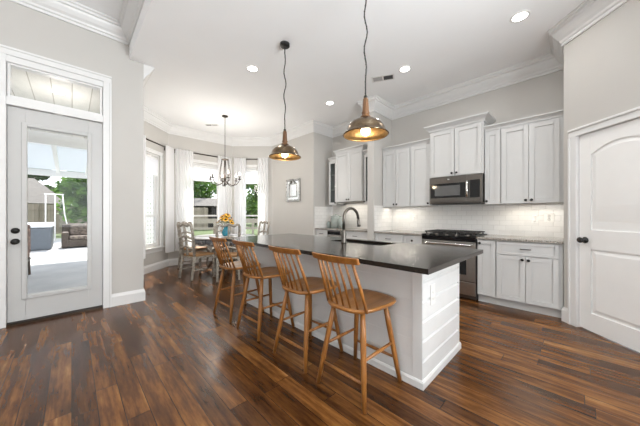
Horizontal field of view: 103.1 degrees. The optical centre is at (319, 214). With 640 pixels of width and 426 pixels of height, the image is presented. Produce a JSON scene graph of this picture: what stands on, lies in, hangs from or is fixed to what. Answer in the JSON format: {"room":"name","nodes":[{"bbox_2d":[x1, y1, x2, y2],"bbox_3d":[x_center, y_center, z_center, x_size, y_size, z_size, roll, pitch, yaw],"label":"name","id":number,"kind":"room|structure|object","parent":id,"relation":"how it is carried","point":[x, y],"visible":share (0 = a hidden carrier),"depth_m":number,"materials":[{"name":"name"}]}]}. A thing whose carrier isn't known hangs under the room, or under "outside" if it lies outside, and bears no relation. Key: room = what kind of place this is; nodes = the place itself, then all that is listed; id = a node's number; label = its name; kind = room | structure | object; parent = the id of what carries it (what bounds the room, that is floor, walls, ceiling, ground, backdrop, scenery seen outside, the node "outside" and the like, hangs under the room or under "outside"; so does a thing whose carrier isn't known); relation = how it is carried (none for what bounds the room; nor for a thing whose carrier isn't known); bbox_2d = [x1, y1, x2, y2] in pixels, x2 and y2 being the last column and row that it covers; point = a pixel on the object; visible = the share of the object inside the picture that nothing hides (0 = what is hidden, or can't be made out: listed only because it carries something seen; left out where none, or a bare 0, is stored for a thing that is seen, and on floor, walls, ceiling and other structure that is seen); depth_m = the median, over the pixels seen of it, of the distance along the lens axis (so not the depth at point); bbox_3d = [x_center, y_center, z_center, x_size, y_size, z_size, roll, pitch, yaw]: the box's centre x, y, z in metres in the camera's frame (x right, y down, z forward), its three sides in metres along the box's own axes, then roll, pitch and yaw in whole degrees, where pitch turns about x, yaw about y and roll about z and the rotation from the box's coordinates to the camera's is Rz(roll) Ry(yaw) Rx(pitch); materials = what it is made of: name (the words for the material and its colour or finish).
{"room":"kitchen","nodes":[
{"label":"kitchen","id":0,"kind":"room"},
{"bbox_2d":[28,222,54,227],"bbox_3d":[-11.152,0.380,9.376,1.840,0.159,1.880,0,0,-44],"label":"cover","id":1,"kind":"object","parent":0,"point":[33,224],"depth_m":9.21,"materials":[{"name":"plastic"}]},
{"bbox_2d":[11,67,99,138],"bbox_3d":[-5.921,-1.790,2.882,5.560,0.100,3.400,0,0,-44],"label":"ceiling","id":2,"kind":"structure","parent":0,"point":[24,84],"depth_m":3.61,"materials":[{"name":"paint"}]},
{"bbox_2d":[28,130,86,149],"bbox_3d":[-7.124,-1.670,4.112,5.560,0.340,0.120,0,0,-44],"label":"beam","id":3,"kind":"structure","parent":2,"relation":"attached to","point":[37,137],"depth_m":5.47,"materials":[{"name":"wood"}]},
{"bbox_2d":[28,238,86,293],"bbox_3d":[-11.352,1.330,6.034,10.200,0.100,15.500,0,0,-44],"label":"floor","id":4,"kind":"structure","parent":0,"point":[56,268],"depth_m":6.08,"materials":[{"name":"concrete"}]},
{"bbox_2d":[28,225,30,274],"bbox_3d":[-6.239,0.740,5.089,0.552,1.080,0.565,0,0,-44],"label":"patio chair","id":5,"kind":"object","parent":4,"relation":"on","point":[29,226],"visible":0.24,"depth_m":5.39,"materials":[{"name":"brown fabric"}]},
{"bbox_2d":[28,225,30,253],"bbox_3d":[-6.089,0.515,5.235,0.130,0.630,0.560,0,0,-44],"label":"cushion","id":6,"kind":"object","parent":5,"relation":"on","point":[29,227],"depth_m":5.30,"materials":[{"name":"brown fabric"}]},
{"bbox_2d":[28,222,54,250],"bbox_3d":[-11.152,0.790,9.376,1.840,0.980,1.880,0,0,-44],"label":"hot tub","id":7,"kind":"object","parent":4,"relation":"on","point":[42,233],"visible":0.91,"depth_m":9.20,"materials":[{"name":"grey plastic"}]},
{"bbox_2d":[44,193,67,241],"bbox_3d":[-12.345,0.145,11.985,0.922,2.274,0.044,0,0,-44],"label":"swing frame","id":8,"kind":"object","parent":4,"relation":"on","point":[44,193],"visible":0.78,"depth_m":11.91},
{"bbox_2d":[28,143,86,178],"bbox_3d":[-8.307,-0.245,5.493,6.800,3.050,3.370,0,0,-44],"label":"patio cover","id":9,"kind":"object","parent":4,"relation":"on","point":[42,157],"visible":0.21,"depth_m":7.14,"materials":[{"name":"white"}]},
{"bbox_2d":[61,224,86,247],"bbox_3d":[-9.284,0.810,10.670,2.200,0.900,0.880,0,0,-44],"label":"outdoor sofa","id":10,"kind":"object","parent":4,"relation":"on","point":[72,235],"visible":0.36,"depth_m":10.07,"materials":[{"name":"wicker"}]},
{"bbox_2d":[70,235,86,239],"bbox_3d":[-9.661,0.889,10.204,0.570,0.138,0.700,0,0,-44],"label":"seat cushion","id":11,"kind":"object","parent":10,"relation":"on","point":[72,237],"depth_m":9.97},
{"bbox_2d":[70,225,86,234],"bbox_3d":[-9.870,0.610,10.419,0.570,0.420,0.140,0,0,-44],"label":"cushion","id":12,"kind":"object","parent":10,"relation":"on","point":[74,229],"depth_m":10.35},
{"bbox_2d":[146,173,152,243],"bbox_3d":[-4.644,0.030,7.068,0.060,2.500,1.200,0,0,1],"label":"lattice screen","id":13,"kind":"object","parent":4,"relation":"on","point":[148,180],"visible":0.1,"depth_m":6.91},
{"bbox_2d":[0,0,143,293],"bbox_3d":[-4.121,-0.695,2.166,4.335,3.830,0.140,0,0,-44],"label":"wall","id":14,"kind":"structure","parent":0,"point":[23,28],"depth_m":3.42,"materials":[{"name":"paint"}]},
{"bbox_2d":[6,106,102,326],"bbox_3d":[-3.176,0.009,3.093,0.833,2.422,0.236,0,0,-44],"label":"door","id":15,"kind":"structure","parent":14,"relation":"in","point":[23,307],"depth_m":2.95,"materials":[{"name":"paint"}]},
{"bbox_2d":[7,62,101,114],"bbox_3d":[-3.167,-1.488,3.085,0.793,0.379,0.080,0,0,-44],"label":"window","id":16,"kind":"structure","parent":14,"relation":"in","point":[9,65],"depth_m":2.99,"materials":[{"name":"paint"}]},
{"bbox_2d":[0,44,111,328],"bbox_3d":[-3.164,-0.306,3.081,0.979,3.053,0.170,0,0,-44],"label":"door frame","id":17,"kind":"structure","parent":14,"relation":"attached to","point":[105,82],"depth_m":3.00,"materials":[{"name":"paint"}]},
{"bbox_2d":[9,0,144,44],"bbox_3d":[-1.349,-2.450,-0.787,4.170,0.215,7.960,0,0,-44],"label":"crown molding","id":18,"kind":"structure","parent":14,"relation":"attached to","point":[121,29],"depth_m":3.12,"materials":[{"name":"paint"}]},
{"bbox_2d":[112,252,246,306],"bbox_3d":[-2.312,1.137,5.580,3.746,0.165,2.528,0,0,-44],"label":"baseboard","id":19,"kind":"structure","parent":14,"relation":"attached to","point":[133,296],"depth_m":3.61,"materials":[{"name":"paint"}]},
{"bbox_2d":[73,0,122,18],"bbox_3d":[-1.398,-2.635,-0.737,4.170,0.150,8.100,0,0,-44],"label":"ceiling","id":20,"kind":"structure","parent":0,"point":[112,8],"depth_m":3.10,"materials":[{"name":"paint"}]},
{"bbox_2d":[144,121,167,265],"bbox_3d":[-3.700,-0.495,5.420,0.140,3.430,1.394,0,0,1],"label":"wall","id":21,"kind":"structure","parent":0,"point":[153,133],"depth_m":5.76,"materials":[{"name":"paint"}]},
{"bbox_2d":[146,147,164,253],"bbox_3d":[-3.670,-0.299,5.433,0.180,2.238,0.850,0,0,1],"label":"window","id":22,"kind":"structure","parent":21,"relation":"in","point":[155,215],"depth_m":5.72,"materials":[{"name":"paint"}]},
{"bbox_2d":[146,154,158,175],"bbox_3d":[-3.660,-1.085,5.432,0.048,0.409,0.576,0,0,1],"label":"roller shade","id":23,"kind":"object","parent":22,"relation":"attached to","point":[151,161],"visible":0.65,"depth_m":5.51,"materials":[{"name":"white"}]},
{"bbox_2d":[146,138,165,150],"bbox_3d":[-3.572,-1.542,5.532,0.113,0.083,0.922,0,0,1],"label":"curtain rod","id":24,"kind":"object","parent":21,"relation":"attached to","point":[146,138],"visible":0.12,"depth_m":5.52,"materials":[{"name":"brown metal"}]},
{"bbox_2d":[144,135,145,258],"bbox_3d":[-3.485,-0.360,4.939,0.072,2.440,0.278,0,0,1],"label":"sheer curtain","id":25,"kind":"object","parent":24,"relation":"hanging from","point":[144,135],"visible":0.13,"depth_m":5.03,"materials":[{"name":"white fabric"}]},
{"bbox_2d":[165,145,173,252],"bbox_3d":[-3.474,-0.360,5.889,0.071,2.440,0.268,0,0,1],"label":"sheer curtain","id":26,"kind":"object","parent":24,"relation":"hanging from","point":[169,232],"visible":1,"depth_m":5.83,"materials":[{"name":"white fabric"}]},
{"bbox_2d":[168,134,231,258],"bbox_3d":[-3.099,-0.495,6.675,1.700,3.430,0.140,0,0,-44],"label":"wall","id":27,"kind":"structure","parent":0,"point":[174,141],"depth_m":6.51,"materials":[{"name":"paint"}]},
{"bbox_2d":[174,149,217,156],"bbox_3d":[-3.011,-1.542,6.585,1.456,0.083,0.113,0,0,-44],"label":"curtain rod","id":28,"kind":"object","parent":27,"relation":"attached to","point":[174,149],"visible":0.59,"depth_m":6.56,"materials":[{"name":"brown metal"}]},
{"bbox_2d":[175,149,193,250],"bbox_3d":[-3.299,-0.360,6.173,0.412,2.440,0.072,0,0,-44],"label":"sheer curtain","id":29,"kind":"object","parent":28,"relation":"hanging from","point":[184,174],"visible":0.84,"depth_m":6.17,"materials":[{"name":"white fabric"}]},
{"bbox_2d":[218,156,231,233],"bbox_3d":[-2.573,-0.360,6.882,0.381,2.440,0.072,0,0,-44],"label":"sheer curtain","id":30,"kind":"object","parent":28,"relation":"hanging from","point":[224,192],"visible":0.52,"depth_m":6.88,"materials":[{"name":"white fabric"}]},
{"bbox_2d":[193,159,217,246],"bbox_3d":[-3.078,-0.299,6.654,1.140,2.238,0.180,0,0,-44],"label":"window","id":31,"kind":"structure","parent":27,"relation":"in","point":[197,162],"depth_m":6.71,"materials":[{"name":"paint"}]},
{"bbox_2d":[193,165,217,182],"bbox_3d":[-3.071,-1.085,6.647,0.866,0.409,0.048,0,0,-44],"label":"roller shade","id":32,"kind":"object","parent":31,"relation":"attached to","point":[201,173],"visible":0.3,"depth_m":6.68,"materials":[{"name":"white"}]},
{"bbox_2d":[232,146,271,251],"bbox_3d":[-1.912,-0.495,7.248,1.231,3.430,0.140,0,0,1],"label":"wall","id":33,"kind":"structure","parent":0,"point":[248,152],"depth_m":7.18,"materials":[{"name":"paint"}]},
{"bbox_2d":[246,165,257,215],"bbox_3d":[-1.912,-0.299,7.218,0.820,2.238,0.180,0,0,1],"label":"window","id":34,"kind":"structure","parent":33,"relation":"in","point":[246,165],"depth_m":7.21,"materials":[{"name":"paint"}]},
{"bbox_2d":[246,170,257,183],"bbox_3d":[-1.912,-1.085,7.208,0.546,0.409,0.048,0,0,1],"label":"roller shade","id":35,"kind":"object","parent":34,"relation":"attached to","point":[251,175],"visible":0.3,"depth_m":7.21,"materials":[{"name":"white"}]},
{"bbox_2d":[272,132,331,234],"bbox_3d":[-0.467,-0.495,6.879,0.850,3.430,1.770,0,0,-44],"label":"wall","id":36,"kind":"structure","parent":0,"point":[314,149],"depth_m":6.25,"materials":[{"name":"paint"}]},
{"bbox_2d":[286,178,300,201],"bbox_3d":[-0.702,-0.633,6.459,0.072,0.584,0.570,0,0,-44],"label":"wall mirror","id":37,"kind":"object","parent":36,"relation":"attached to","point":[293,186],"visible":1,"depth_m":6.43,"materials":[{"name":"silver metal"}]},
{"bbox_2d":[290,184,295,195],"bbox_3d":[-0.682,-0.630,6.479,0.016,0.290,0.290,0,0,-44],"label":"mirror glass","id":38,"kind":"object","parent":37,"relation":"attached to","point":[292,186],"depth_m":6.46,"materials":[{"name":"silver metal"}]},
{"bbox_2d":[0,259,639,425],"bbox_3d":[-0.724,1.280,1.670,8.500,0.120,10.600,0,0,-44],"label":"floor","id":39,"kind":"structure","parent":0,"point":[165,358],"depth_m":1.94,"materials":[{"name":"brown wood"}]},
{"bbox_2d":[176,221,209,268],"bbox_3d":[-2.967,0.690,5.912,0.570,1.086,0.541,0,0,19],"label":"dining chair","id":40,"kind":"object","parent":39,"relation":"on","point":[198,248],"visible":0.42,"depth_m":5.85,"materials":[{"name":"grey paint"}]},
{"bbox_2d":[177,223,214,280],"bbox_3d":[-2.440,0.690,5.005,0.541,1.086,0.570,0,0,30],"label":"dining chair","id":41,"kind":"object","parent":39,"relation":"on","point":[194,255],"visible":0.92,"depth_m":4.85,"materials":[{"name":"grey paint"}]},
{"bbox_2d":[211,221,234,264],"bbox_3d":[-2.471,0.690,6.451,0.541,1.086,0.570,0,0,-23],"label":"dining chair","id":42,"kind":"object","parent":39,"relation":"on","point":[214,231],"visible":0.29,"depth_m":6.55,"materials":[{"name":"grey paint"}]},
{"bbox_2d":[194,234,255,273],"bbox_3d":[-2.114,0.837,5.625,1.340,0.755,1.340,0,0,-44],"label":"dining table","id":43,"kind":"object","parent":39,"relation":"on","point":[201,240],"visible":0.37,"depth_m":5.25,"materials":[{"name":"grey wood"}]},
{"bbox_2d":[222,227,229,235],"bbox_3d":[-2.058,0.357,5.567,0.176,0.205,0.176,0,0,-44],"label":"vase","id":44,"kind":"object","parent":43,"relation":"on","point":[225,230],"visible":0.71,"depth_m":5.50,"materials":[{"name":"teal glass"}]},
{"bbox_2d":[212,223,240,281],"bbox_3d":[-1.776,0.690,4.878,0.541,1.086,0.570,0,0,-24],"label":"dining chair","id":45,"kind":"object","parent":39,"relation":"on","point":[234,255],"visible":0.72,"depth_m":4.70,"materials":[{"name":"grey paint"}]},
{"bbox_2d":[209,236,263,322],"bbox_3d":[-1.048,0.741,3.153,0.439,0.962,0.552,0,0,43],"label":"bar stool","id":46,"kind":"object","parent":39,"relation":"on","point":[236,265],"visible":0.82,"depth_m":3.04,"materials":[{"name":"brown wood"}]},
{"bbox_2d":[241,221,269,257],"bbox_3d":[-1.559,0.690,6.228,0.541,1.086,0.570,0,0,43],"label":"dining chair","id":47,"kind":"object","parent":39,"relation":"on","point":[264,222],"visible":0.38,"depth_m":6.36,"materials":[{"name":"grey paint"}]},
{"bbox_2d":[232,240,293,340],"bbox_3d":[-0.621,0.741,2.726,0.439,0.962,0.552,0,0,44],"label":"bar stool","id":48,"kind":"object","parent":39,"relation":"on","point":[263,273],"visible":0.92,"depth_m":2.64,"materials":[{"name":"brown wood"}]},
{"bbox_2d":[268,245,342,373],"bbox_3d":[-0.136,0.741,2.229,0.439,0.962,0.552,0,0,45],"label":"bar stool","id":49,"kind":"object","parent":39,"relation":"on","point":[307,286],"visible":0.97,"depth_m":2.14,"materials":[{"name":"brown wood"}]},
{"bbox_2d":[316,229,327,235],"bbox_3d":[0.227,0.778,6.040,0.625,0.881,0.392,0,0,-44],"label":"base cabinet","id":50,"kind":"object","parent":39,"relation":"on","point":[318,232],"visible":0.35,"depth_m":5.83,"materials":[{"name":"paint"}]},
{"bbox_2d":[328,230,341,237],"bbox_3d":[0.517,0.777,5.733,0.640,0.866,0.432,0,0,-44],"label":"beverage cooler","id":51,"kind":"object","parent":39,"relation":"on","point":[331,233],"visible":0.22,"depth_m":5.56,"materials":[{"name":"black metal"}]},
{"bbox_2d":[247,246,460,390],"bbox_3d":[0.132,0.778,2.936,0.808,0.884,2.497,0,0,-44],"label":"kitchen island","id":52,"kind":"object","parent":39,"relation":"on","point":[426,336],"visible":0.57,"depth_m":2.06,"materials":[{"name":"paint"}]},
{"bbox_2d":[226,233,482,274],"bbox_3d":[0.059,0.319,2.804,1.155,0.032,2.743,0,0,-44],"label":"island countertop","id":53,"kind":"structure","parent":52,"relation":"on","point":[416,258],"depth_m":2.17,"materials":[{"name":"black stone"}]},
{"bbox_2d":[339,207,360,242],"bbox_3d":[0.335,0.108,2.818,0.265,0.390,0.096,0,0,-32],"label":"faucet","id":54,"kind":"object","parent":53,"relation":"on","point":[343,234],"visible":0.98,"depth_m":2.74,"materials":[{"name":"silver metal"}]},
{"bbox_2d":[347,241,382,245],"bbox_3d":[0.474,0.428,2.862,0.346,0.184,0.706,0,0,-44],"label":"sink","id":55,"kind":"object","parent":53,"relation":"in","point":[347,241],"visible":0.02,"depth_m":3.03,"materials":[{"name":"metal"}]},
{"bbox_2d":[430,283,434,304],"bbox_3d":[0.844,0.592,1.897,0.080,0.150,0.008,0,0,-44],"label":"wall outlet","id":56,"kind":"object","parent":52,"relation":"attached to","point":[432,287],"visible":1,"depth_m":1.89,"materials":[{"name":"white plastic"}]},
{"bbox_2d":[346,231,366,239],"bbox_3d":[0.912,0.778,5.340,0.625,0.881,0.668,0,0,-44],"label":"base cabinet","id":57,"kind":"object","parent":39,"relation":"on","point":[349,234],"visible":0.05,"depth_m":5.12,"materials":[{"name":"paint"}]},
{"bbox_2d":[315,227,366,231],"bbox_3d":[0.627,0.321,5.640,0.592,0.031,1.506,0,0,-44],"label":"countertop","id":58,"kind":"structure","parent":57,"relation":"on","point":[325,228],"depth_m":5.47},
{"bbox_2d":[331,214,340,227],"bbox_3d":[0.379,0.144,6.006,0.250,0.320,0.248,0,0,-44],"label":"canister","id":59,"kind":"object","parent":58,"relation":"on","point":[334,219],"visible":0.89,"depth_m":5.90,"materials":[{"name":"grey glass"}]},
{"bbox_2d":[312,252,401,414],"bbox_3d":[0.255,0.741,1.830,0.552,0.962,0.439,0,0,-44],"label":"bar stool","id":60,"kind":"object","parent":39,"relation":"on","point":[356,301],"visible":1,"depth_m":1.76,"materials":[{"name":"brown wood"}]},
{"bbox_2d":[375,233,402,242],"bbox_3d":[1.436,0.778,4.773,0.668,0.881,0.572,0,0,-44],"label":"base cabinet","id":61,"kind":"object","parent":39,"relation":"on","point":[378,236],"visible":0.23,"depth_m":4.55,"materials":[{"name":"paint"}]},
{"bbox_2d":[403,235,422,243],"bbox_3d":[1.757,0.778,4.449,0.662,0.881,0.336,0,0,-44],"label":"base cabinet","id":62,"kind":"object","parent":39,"relation":"on","point":[413,239],"visible":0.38,"depth_m":4.24,"materials":[{"name":"paint"}]},
{"bbox_2d":[374,230,425,235],"bbox_3d":[1.558,0.321,4.649,0.648,0.031,0.903,0,0,-44],"label":"countertop","id":63,"kind":"structure","parent":62,"relation":"on","point":[401,232],"depth_m":4.50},
{"bbox_2d":[422,229,486,300],"bbox_3d":[2.114,0.735,4.021,0.705,0.968,0.762,0,0,-44],"label":"range","id":64,"kind":"object","parent":39,"relation":"on","point":[437,237],"visible":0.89,"depth_m":3.67,"materials":[{"name":"metal"}]},
{"bbox_2d":[422,232,486,237],"bbox_3d":[2.136,0.310,4.042,0.645,0.030,0.762,0,0,-44],"label":"cooktop","id":65,"kind":"object","parent":64,"relation":"in","point":[428,234],"depth_m":3.84,"materials":[{"name":"black metal"}]},
{"bbox_2d":[477,239,496,304],"bbox_3d":[2.494,0.778,3.694,0.662,0.881,0.220,0,0,-44],"label":"base cabinet","id":66,"kind":"object","parent":39,"relation":"on","point":[486,262],"visible":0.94,"depth_m":3.49,"materials":[{"name":"paint"}]},
{"bbox_2d":[496,240,563,317],"bbox_3d":[2.798,0.778,3.380,0.668,0.881,0.650,0,0,-44],"label":"base cabinet","id":67,"kind":"object","parent":39,"relation":"on","point":[529,275],"visible":0.97,"depth_m":3.15,"materials":[{"name":"paint"}]},
{"bbox_2d":[476,234,563,243],"bbox_3d":[2.721,0.321,3.459,0.648,0.031,0.878,0,0,-44],"label":"countertop","id":68,"kind":"structure","parent":67,"relation":"on","point":[552,240],"depth_m":3.30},
{"bbox_2d":[129,0,584,136],"bbox_3d":[0.767,-2.435,3.127,4.330,0.550,10.600,0,0,-44],"label":"ceiling","id":69,"kind":"structure","parent":0,"point":[200,52],"depth_m":3.38,"materials":[{"name":"paint"}]},
{"bbox_2d":[209,115,240,185],"bbox_3d":[-2.073,-1.385,5.542,0.678,1.549,0.688,0,0,-44],"label":"chandelier","id":70,"kind":"object","parent":69,"relation":"hanging from","point":[224,116],"visible":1,"depth_m":5.53,"materials":[{"name":"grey metal"}]},
{"bbox_2d":[246,65,258,71],"bbox_3d":[-0.996,-2.156,3.745,0.184,0.006,0.184,0,0,-44],"label":"recessed light","id":71,"kind":"object","parent":69,"relation":"in","point":[252,68],"visible":1,"depth_m":3.74,"materials":[{"name":"white plastic"}]},
{"bbox_2d":[268,41,300,160],"bbox_3d":[-0.443,-1.441,3.203,0.410,1.436,0.410,0,0,-44],"label":"pendant lamp","id":72,"kind":"object","parent":69,"relation":"hanging from","point":[283,152],"visible":1,"depth_m":3.18,"materials":[{"name":"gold metal"}]},
{"bbox_2d":[343,0,388,141],"bbox_3d":[0.410,-1.436,2.282,0.410,1.446,0.410,0,0,-44],"label":"pendant lamp","id":73,"kind":"object","parent":69,"relation":"hanging from","point":[366,128],"visible":1,"depth_m":2.27,"materials":[{"name":"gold metal"}]},
{"bbox_2d":[371,74,393,82],"bbox_3d":[0.993,-2.156,4.005,0.340,0.006,0.160,0,0,18],"label":"ceiling vent","id":74,"kind":"object","parent":69,"relation":"in","point":[389,76],"visible":1,"depth_m":4.01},
{"bbox_2d":[399,65,411,72],"bbox_3d":[1.258,-2.156,3.758,0.184,0.006,0.184,0,0,-44],"label":"recessed light","id":75,"kind":"object","parent":69,"relation":"in","point":[403,69],"visible":1,"depth_m":3.76,"materials":[{"name":"white plastic"}]},
{"bbox_2d":[510,10,530,22],"bbox_3d":[2.176,-2.156,2.764,0.184,0.006,0.184,0,0,-44],"label":"recessed light","id":76,"kind":"object","parent":69,"relation":"in","point":[522,15],"visible":1,"depth_m":2.76,"materials":[{"name":"white plastic"}]},
{"bbox_2d":[367,111,391,239],"bbox_3d":[1.189,-0.495,5.036,0.660,3.430,0.140,0,0,-44],"label":"wall","id":77,"kind":"structure","parent":0,"point":[374,148],"depth_m":4.83,"materials":[{"name":"paint"}]},
{"bbox_2d":[332,70,563,204],"bbox_3d":[1.978,-0.495,4.843,0.200,3.430,4.560,0,0,-44],"label":"wall","id":78,"kind":"structure","parent":0,"point":[545,93],"depth_m":3.95,"materials":[{"name":"paint"}]},
{"bbox_2d":[328,156,345,204],"bbox_3d":[0.400,-0.793,6.058,0.352,1.116,0.255,0,0,-44],"label":"upper cabinet","id":79,"kind":"object","parent":78,"relation":"attached to","point":[332,161],"visible":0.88,"depth_m":6.03,"materials":[{"name":"paint"}]},
{"bbox_2d":[314,204,366,228],"bbox_3d":[0.623,0.033,5.643,0.620,0.565,1.520,0,0,-44],"label":"backsplash","id":80,"kind":"structure","parent":78,"relation":"attached to","point":[322,215],"depth_m":6.02,"materials":[{"name":"white tile"}]},
{"bbox_2d":[333,144,366,202],"bbox_3d":[0.736,-0.883,5.679,0.402,1.176,0.848,0,0,-44],"label":"upper cabinet","id":81,"kind":"object","parent":78,"relation":"attached to","point":[350,160],"visible":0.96,"depth_m":5.52,"materials":[{"name":"paint"}]},
{"bbox_2d":[363,150,366,203],"bbox_3d":[1.109,-0.793,5.333,0.352,1.116,0.255,0,0,-44],"label":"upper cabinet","id":82,"kind":"object","parent":78,"relation":"attached to","point":[364,151],"visible":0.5,"depth_m":5.31,"materials":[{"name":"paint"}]},
{"bbox_2d":[382,142,412,206],"bbox_3d":[1.534,-0.728,4.873,0.387,1.146,0.565,0,0,-44],"label":"upper cabinet","id":83,"kind":"object","parent":78,"relation":"attached to","point":[396,158],"visible":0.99,"depth_m":4.73,"materials":[{"name":"paint"}]},
{"bbox_2d":[409,138,437,206],"bbox_3d":[1.859,-0.728,4.540,0.387,1.146,0.362,0,0,-44],"label":"upper cabinet","id":84,"kind":"object","parent":78,"relation":"attached to","point":[420,149],"visible":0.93,"depth_m":4.43,"materials":[{"name":"paint"}]},
{"bbox_2d":[424,111,495,177],"bbox_3d":[2.233,-1.046,4.103,0.465,0.861,0.928,0,0,-44],"label":"upper cabinet","id":85,"kind":"object","parent":78,"relation":"attached to","point":[457,146],"visible":0.95,"depth_m":3.93,"materials":[{"name":"paint"}]},
{"bbox_2d":[430,173,484,204],"bbox_3d":[2.225,-0.392,4.098,0.483,0.440,0.766,0,0,-44],"label":"microwave","id":86,"kind":"object","parent":85,"relation":"attached to","point":[460,189],"visible":0.97,"depth_m":3.93,"materials":[{"name":"metal"}]},
{"bbox_2d":[374,203,563,237],"bbox_3d":[2.143,0.068,4.074,0.640,0.495,2.570,0,0,-44],"label":"backsplash","id":87,"kind":"structure","parent":78,"relation":"attached to","point":[514,220],"depth_m":4.09,"materials":[{"name":"white tile"}]},
{"bbox_2d":[544,214,554,221],"bbox_3d":[3.143,0.040,3.485,0.008,0.117,0.110,0,0,-44],"label":"wall outlet","id":88,"kind":"object","parent":87,"relation":"attached to","point":[547,217],"visible":1,"depth_m":3.48,"materials":[{"name":"white plastic"}]},
{"bbox_2d":[484,123,503,204],"bbox_3d":[2.602,-0.728,3.781,0.387,1.146,0.194,0,0,-44],"label":"upper cabinet","id":89,"kind":"object","parent":78,"relation":"attached to","point":[493,131],"visible":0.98,"depth_m":3.66,"materials":[{"name":"paint"}]},
{"bbox_2d":[500,109,563,204],"bbox_3d":[2.898,-0.728,3.478,0.387,1.146,0.650,0,0,-44],"label":"upper cabinet","id":90,"kind":"object","parent":78,"relation":"attached to","point":[532,147],"visible":0.97,"depth_m":3.35,"materials":[{"name":"paint"}]},
{"bbox_2d":[506,203,557,204],"bbox_3d":[2.889,-0.150,3.482,0.040,0.008,0.550,0,0,-44],"label":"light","id":91,"kind":"object","parent":90,"relation":"attached to","point":[540,203],"visible":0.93,"depth_m":3.53,"materials":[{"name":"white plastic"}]},
{"bbox_2d":[532,215,537,222],"bbox_3d":[3.038,0.055,3.592,0.008,0.117,0.072,0,0,-44],"label":"wall outlet","id":92,"kind":"object","parent":78,"relation":"attached to","point":[534,217],"visible":1,"depth_m":3.59,"materials":[{"name":"white plastic"}]},
{"bbox_2d":[564,0,639,307],"bbox_3d":[2.861,-0.495,1.623,0.140,3.430,2.600,0,0,1],"label":"wall","id":93,"kind":"structure","parent":0,"point":[602,63],"depth_m":2.54,"materials":[{"name":"paint"}]},
{"bbox_2d":[144,0,628,145],"bbox_3d":[0.139,-2.051,3.745,3.965,0.215,8.578,0,0,-44],"label":"crown molding","id":94,"kind":"structure","parent":93,"relation":"attached to","point":[588,13],"depth_m":4.15,"materials":[{"name":"paint"}]},
{"bbox_2d":[561,306,567,322],"bbox_3d":[2.800,1.137,2.898,0.025,0.165,0.092,0,0,1],"label":"baseboard","id":95,"kind":"structure","parent":93,"relation":"attached to","point":[564,312],"depth_m":2.90,"materials":[{"name":"paint"}]},
{"bbox_2d":[567,106,639,326],"bbox_3d":[2.854,0.137,2.369,0.170,2.166,0.968,0,0,1],"label":"door frame","id":96,"kind":"structure","parent":93,"relation":"attached to","point":[632,114],"depth_m":2.77,"materials":[{"name":"paint"}]},
{"bbox_2d":[577,118,639,351],"bbox_3d":[2.791,0.176,2.369,0.109,2.064,0.780,0,0,1],"label":"door","id":97,"kind":"structure","parent":93,"relation":"in","point":[608,239],"depth_m":2.45,"materials":[{"name":"paint"}]},
{"label":"outside","id":98,"kind":"structure","parent":0,"visible":0},
{"bbox_2d":[56,223,257,242],"bbox_3d":[-21.580,1.531,36.380,100.000,0.298,67.800,0,0,-44],"label":"lawn","id":99,"kind":"structure","parent":98,"point":[248,231],"depth_m":21.28,"materials":[{"name":"green plant"}]},
{"bbox_2d":[28,168,55,193],"bbox_3d":[-33.281,-5.182,29.821,4.414,13.124,4.476,0,0,24],"label":"tree","id":100,"kind":"object","parent":99,"relation":"on","point":[37,177],"visible":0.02,"depth_m":29.20,"materials":[{"name":"green plant"}]},
{"bbox_2d":[28,178,62,204],"bbox_3d":[-27.716,-0.970,19.054,7.800,4.500,11.800,0,0,38],"label":"house","id":101,"kind":"structure","parent":99,"relation":"on","point":[36,190],"depth_m":21.02,"materials":[{"name":"grey"}]},
{"bbox_2d":[50,171,150,222],"bbox_3d":[-13.310,-1.657,16.040,5.097,6.075,5.294,0,0,-22],"label":"tree","id":102,"kind":"object","parent":99,"relation":"on","point":[73,189],"visible":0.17,"depth_m":14.34,"materials":[{"name":"green plant"}]},
{"bbox_2d":[28,204,207,233],"bbox_3d":[-21.393,0.280,12.586,31.000,2.000,0.150,0,0,-44],"label":"fence","id":103,"kind":"object","parent":99,"relation":"on","point":[36,212],"visible":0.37,"depth_m":16.57,"materials":[{"name":"wood"}]},
{"bbox_2d":[194,181,216,197],"bbox_3d":[-17.209,-4.846,32.517,8.383,12.453,7.848,0,0,-44],"label":"tree","id":104,"kind":"object","parent":99,"relation":"on","point":[200,187],"visible":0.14,"depth_m":31.83,"materials":[{"name":"green plant"}]},
{"bbox_2d":[194,198,216,227],"bbox_3d":[-11.374,-0.170,25.940,5.200,3.100,4.000,0,0,-12],"label":"playhouse","id":105,"kind":"object","parent":99,"relation":"on","point":[210,203],"visible":0.2,"depth_m":25.02,"materials":[{"name":"grey"}]},
{"bbox_2d":[193,219,257,233],"bbox_3d":[-4.803,0.820,18.481,10.500,1.120,0.141,0,0,-12],"label":"rail fence","id":106,"kind":"object","parent":99,"relation":"on","point":[252,221],"visible":0.24,"depth_m":17.85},
{"bbox_2d":[246,184,257,224],"bbox_3d":[-9.754,-4.431,36.321,8.568,11.621,7.124,0,0,-44],"label":"tree","id":107,"kind":"object","parent":99,"relation":"on","point":[251,208],"visible":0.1,"depth_m":34.79,"materials":[{"name":"green plant"}]},
{"bbox_3d":[-1.927,-1.542,7.122,0.959,0.083,0.113,0,0,1],"label":"curtain rod","id":108,"kind":"object","parent":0,"visible":0},
{"bbox_2d":[234,158,245,245],"bbox_3d":[-2.220,-0.360,7.031,0.340,2.440,0.072,0,0,1],"label":"sheer curtain","id":109,"kind":"object","parent":108,"relation":"hanging from","point":[239,163],"visible":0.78,"depth_m":7.03,"materials":[{"name":"white fabric"}]},
{"bbox_2d":[258,158,267,234],"bbox_3d":[-1.576,-0.360,7.024,0.288,2.440,0.072,0,0,1],"label":"sheer curtain","id":110,"kind":"object","parent":108,"relation":"hanging from","point":[262,162],"visible":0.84,"depth_m":7.03,"materials":[{"name":"white fabric"}]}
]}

